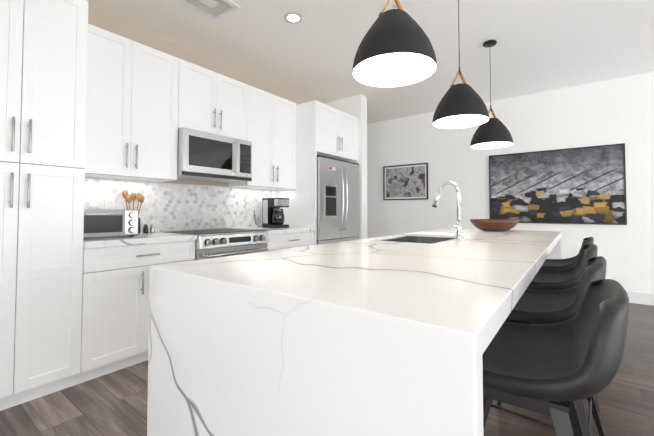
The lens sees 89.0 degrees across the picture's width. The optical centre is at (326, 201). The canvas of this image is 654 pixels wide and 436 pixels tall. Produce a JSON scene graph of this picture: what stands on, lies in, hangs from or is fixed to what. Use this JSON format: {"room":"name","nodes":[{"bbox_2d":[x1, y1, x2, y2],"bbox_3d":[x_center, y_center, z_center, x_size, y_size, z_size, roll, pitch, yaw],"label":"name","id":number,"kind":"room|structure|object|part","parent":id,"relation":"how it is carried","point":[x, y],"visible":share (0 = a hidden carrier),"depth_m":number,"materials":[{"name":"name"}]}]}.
{"room":"kitchen","nodes":[
{"label":"kitchen","id":0,"kind":"room"},
{"bbox_2d":[88,5,313,232],"bbox_3d":[-2.428,-0.215,2.021,0.120,2.750,8.020,-1,-2,37],"label":"wall","id":1,"kind":"structure","parent":0,"point":[102,19],"depth_m":3.30,"materials":[{"name":"beige paint"}]},
{"bbox_2d":[84,24,178,181],"bbox_3d":[-1.639,-0.726,2.678,0.364,1.070,0.760,-1,-2,37],"label":"upper cabinet","id":2,"kind":"object","parent":1,"relation":"attached to","point":[132,112],"visible":0.77,"depth_m":2.58,"materials":[{"name":"white wood"}]},
{"bbox_2d":[84,177,277,232],"bbox_3d":[-1.322,0.060,3.368,0.010,0.456,2.282,-1,-2,37],"label":"tile backsplash","id":3,"kind":"structure","parent":1,"relation":"attached to","point":[170,206],"depth_m":3.25,"materials":[{"name":"white tile"}]},
{"bbox_2d":[105,198,114,208],"bbox_3d":[-1.786,0.031,2.738,0.008,0.118,0.075,-1,-2,37],"label":"electrical outlet","id":4,"kind":"object","parent":3,"relation":"attached to","point":[109,203],"visible":0.77,"depth_m":2.74,"materials":[{"name":"white plastic"}]},
{"bbox_2d":[251,204,256,213],"bbox_3d":[-0.867,0.093,3.954,0.008,0.118,0.075,-1,-2,37],"label":"electrical outlet","id":5,"kind":"object","parent":3,"relation":"attached to","point":[253,207],"visible":1,"depth_m":3.95,"materials":[{"name":"white plastic"}]},
{"bbox_2d":[178,58,247,140],"bbox_3d":[-1.180,-0.935,3.292,0.364,0.615,0.760,-1,-2,37],"label":"upper cabinet","id":6,"kind":"object","parent":1,"relation":"attached to","point":[209,101],"visible":0.75,"depth_m":3.16,"materials":[{"name":"white wood"}]},
{"bbox_2d":[177,127,251,182],"bbox_3d":[-1.144,-0.420,3.250,0.451,0.410,0.758,-1,-2,37],"label":"microwave","id":7,"kind":"object","parent":6,"relation":"attached to","point":[206,156],"visible":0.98,"depth_m":3.09,"materials":[{"name":"silver metal"}]},
{"bbox_2d":[228,85,295,189],"bbox_3d":[-0.721,-0.690,3.893,0.364,1.070,0.758,-1,-2,37],"label":"upper cabinet","id":8,"kind":"object","parent":1,"relation":"attached to","point":[271,134],"visible":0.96,"depth_m":3.77,"materials":[{"name":"white wood"}]},
{"bbox_2d":[0,303,653,435],"bbox_3d":[0.835,1.162,0.394,11.000,0.100,9.420,-1,-2,37],"label":"floor","id":9,"kind":"structure","parent":0,"point":[113,403],"depth_m":1.86,"materials":[{"name":"brown wood"}]},
{"bbox_2d":[0,0,87,410],"bbox_3d":[-1.938,-0.061,2.020,0.654,2.442,0.615,-1,-2,37],"label":"pantry cabinet","id":10,"kind":"object","parent":9,"relation":"on","point":[43,66],"visible":1,"depth_m":1.93,"materials":[{"name":"white wood"}]},
{"bbox_2d":[75,232,196,384],"bbox_3d":[-1.523,0.721,2.547,0.654,0.910,0.760,-1,-2,37],"label":"base cabinet","id":11,"kind":"object","parent":9,"relation":"on","point":[115,309],"visible":0.67,"depth_m":2.25,"materials":[{"name":"white wood"}]},
{"bbox_2d":[83,209,137,238],"bbox_3d":[-1.651,0.159,2.445,0.377,0.203,0.380,-1,-2,37],"label":"toaster oven","id":12,"kind":"object","parent":11,"relation":"on","point":[107,222],"visible":0.83,"depth_m":2.35,"materials":[{"name":"silver metal"}]},
{"bbox_2d":[122,190,143,233],"bbox_3d":[-1.630,0.086,2.807,0.112,0.370,0.167,-1,-2,37],"label":"utensil crock","id":13,"kind":"object","parent":11,"relation":"on","point":[139,196],"visible":0.6,"depth_m":2.79,"materials":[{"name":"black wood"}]},
{"bbox_2d":[161,227,269,259],"bbox_3d":[-1.034,0.731,3.133,0.692,0.925,0.759,-1,-2,37],"label":"range","id":14,"kind":"object","parent":9,"relation":"on","point":[218,242],"visible":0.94,"depth_m":2.94,"materials":[{"name":"silver metal"}]},
{"bbox_2d":[234,227,315,250],"bbox_3d":[-0.606,0.757,3.762,0.654,0.910,0.758,-1,-2,37],"label":"base cabinet","id":15,"kind":"object","parent":9,"relation":"on","point":[287,238],"visible":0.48,"depth_m":3.59,"materials":[{"name":"white wood"}]},
{"bbox_2d":[262,198,288,227],"bbox_3d":[-0.604,0.133,3.863,0.242,0.340,0.228,-1,-2,37],"label":"coffee maker","id":16,"kind":"object","parent":15,"relation":"on","point":[273,216],"visible":1,"depth_m":3.81,"materials":[{"name":"black plastic"}]},
{"bbox_2d":[278,100,357,244],"bbox_3d":[-0.083,0.023,4.469,0.664,2.420,0.961,-1,-2,37],"label":"tall cabinet","id":17,"kind":"object","parent":9,"relation":"on","point":[322,129],"visible":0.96,"depth_m":4.07,"materials":[{"name":"white wood"}]},
{"bbox_2d":[317,155,359,244],"bbox_3d":[-0.041,0.349,4.430,0.710,1.765,0.897,-1,-2,37],"label":"refrigerator","id":18,"kind":"object","parent":9,"relation":"on","point":[338,205],"visible":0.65,"depth_m":4.19,"materials":[{"name":"silver metal"}]},
{"bbox_2d":[147,228,561,435],"bbox_3d":[0.800,0.709,2.138,1.060,0.910,3.300,-1,-2,37],"label":"kitchen island","id":19,"kind":"object","parent":9,"relation":"on","point":[418,239],"depth_m":0.81,"materials":[{"name":"white stone"}]},
{"bbox_3d":[0.800,0.709,2.138,1.060,0.910,3.300,-1,-2,37],"label":"kitchen island top","id":20,"kind":"part","parent":19,"relation":"part of","materials":[{"name":"white stone"}]},
{"bbox_2d":[432,181,463,239],"bbox_3d":[0.790,0.057,2.244,0.225,0.395,0.208,-1,-2,37],"label":"faucet","id":21,"kind":"object","parent":19,"relation":"on","point":[458,225],"visible":1,"depth_m":2.22,"materials":[{"name":"silver metal"}]},
{"bbox_2d":[470,219,518,230],"bbox_3d":[1.609,0.229,3.208,0.430,0.110,0.430,-1,-2,37],"label":"bowl","id":22,"kind":"object","parent":19,"relation":"on","point":[494,224],"visible":1,"depth_m":3.07,"materials":[{"name":"brown wood"}]},
{"bbox_2d":[483,256,606,435],"bbox_3d":[1.008,0.699,1.593,0.522,0.898,0.522,-1,-2,39],"label":"stool","id":23,"kind":"object","parent":9,"relation":"on","point":[542,306],"visible":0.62,"depth_m":1.47,"materials":[{"name":"black leather"}]},
{"bbox_3d":[1.025,0.401,1.589,0.481,0.311,0.530,-1,-2,39],"label":"seat","id":24,"kind":"part","parent":23,"relation":"part of","materials":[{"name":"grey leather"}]},
{"bbox_2d":[482,279,628,435],"bbox_3d":[0.605,0.683,1.051,0.522,0.898,0.522,-1,-2,35],"label":"stool","id":25,"kind":"object","parent":9,"relation":"on","point":[554,371],"visible":0.75,"depth_m":0.92,"materials":[{"name":"black leather"}]},
{"bbox_2d":[526,244,599,410],"bbox_3d":[1.444,0.716,2.179,0.522,0.898,0.522,-1,-2,36],"label":"stool","id":26,"kind":"object","parent":9,"relation":"on","point":[571,277],"visible":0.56,"depth_m":2.02,"materials":[{"name":"black leather"}]},
{"bbox_3d":[1.461,0.418,2.175,0.481,0.311,0.530,-1,-2,36],"label":"seat","id":27,"kind":"part","parent":26,"relation":"part of","materials":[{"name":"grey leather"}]},
{"bbox_2d":[539,237,593,270],"bbox_3d":[1.888,0.734,2.758,0.522,0.898,0.522,-1,-2,39],"label":"stool","id":28,"kind":"object","parent":9,"relation":"on","point":[553,264],"visible":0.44,"depth_m":2.61,"materials":[{"name":"black leather"}]},
{"bbox_2d":[324,94,366,238],"bbox_3d":[0.260,-0.129,4.918,0.680,2.750,0.155,-1,-2,37],"label":"wall","id":29,"kind":"structure","parent":0,"point":[355,106],"depth_m":4.72,"materials":[{"name":"white paint"}]},
{"bbox_2d":[86,0,653,123],"bbox_3d":[0.835,-1.687,0.479,11.000,0.100,9.420,-1,-2,37],"label":"ceiling","id":30,"kind":"structure","parent":0,"point":[543,46],"depth_m":3.21,"materials":[{"name":"paint"}]},
{"bbox_2d":[179,0,239,19],"bbox_3d":[-0.928,-1.564,2.621,0.310,0.014,0.350,-1,-2,37],"label":"ceiling vent","id":31,"kind":"object","parent":30,"relation":"in","point":[216,9],"visible":1,"depth_m":2.67,"materials":[{"name":"white plastic"}]},
{"bbox_2d":[284,13,301,22],"bbox_3d":[-0.288,-1.563,2.839,0.156,0.002,0.156,-1,-2,37],"label":"recessed light","id":32,"kind":"object","parent":30,"relation":"in","point":[292,17],"visible":1,"depth_m":2.84,"materials":[{"name":"white plastic"}]},
{"bbox_2d":[352,0,436,86],"bbox_3d":[0.303,-1.097,1.533,0.376,1.013,0.376,-1,-2,37],"label":"pendant light","id":33,"kind":"object","parent":30,"relation":"hanging from","point":[395,48],"visible":1,"depth_m":1.46,"materials":[{"name":"black metal"}]},
{"bbox_2d":[432,0,488,128],"bbox_3d":[0.948,-1.071,2.387,0.376,1.013,0.376,-1,-2,37],"label":"pendant light","id":34,"kind":"object","parent":30,"relation":"hanging from","point":[461,105],"visible":1,"depth_m":2.29,"materials":[{"name":"black metal"}]},
{"bbox_2d":[470,40,513,148],"bbox_3d":[1.593,-1.046,3.240,0.376,1.013,0.376,-1,-2,37],"label":"pendant light","id":35,"kind":"object","parent":30,"relation":"hanging from","point":[493,133],"visible":0.94,"depth_m":3.15,"materials":[{"name":"black metal"}]},
{"bbox_2d":[367,72,653,293],"bbox_3d":[3.636,-0.152,4.146,11.000,2.750,0.120,-1,-2,37],"label":"wall","id":36,"kind":"structure","parent":0,"point":[615,111],"depth_m":4.58,"materials":[{"name":"white paint"}]},
{"bbox_2d":[383,163,427,199],"bbox_3d":[1.353,-0.333,5.779,0.815,0.610,0.030,-1,-2,37],"label":"framed picture","id":37,"kind":"object","parent":36,"relation":"attached to","point":[406,182],"visible":0.94,"depth_m":5.76,"materials":[{"name":"black"}]},
{"bbox_2d":[489,143,626,224],"bbox_3d":[3.031,-0.198,4.508,1.520,0.995,0.030,-1,-2,37],"label":"painting","id":38,"kind":"object","parent":36,"relation":"attached to","point":[582,185],"visible":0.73,"depth_m":4.43,"materials":[{"name":"black"}]},
{"bbox_2d":[626,291,653,305],"bbox_3d":[3.595,1.151,4.052,10.600,0.140,0.014,-1,-2,37],"label":"baseboard","id":39,"kind":"structure","parent":36,"relation":"attached to","point":[641,298],"depth_m":3.94,"materials":[{"name":"white wood"}]}
]}

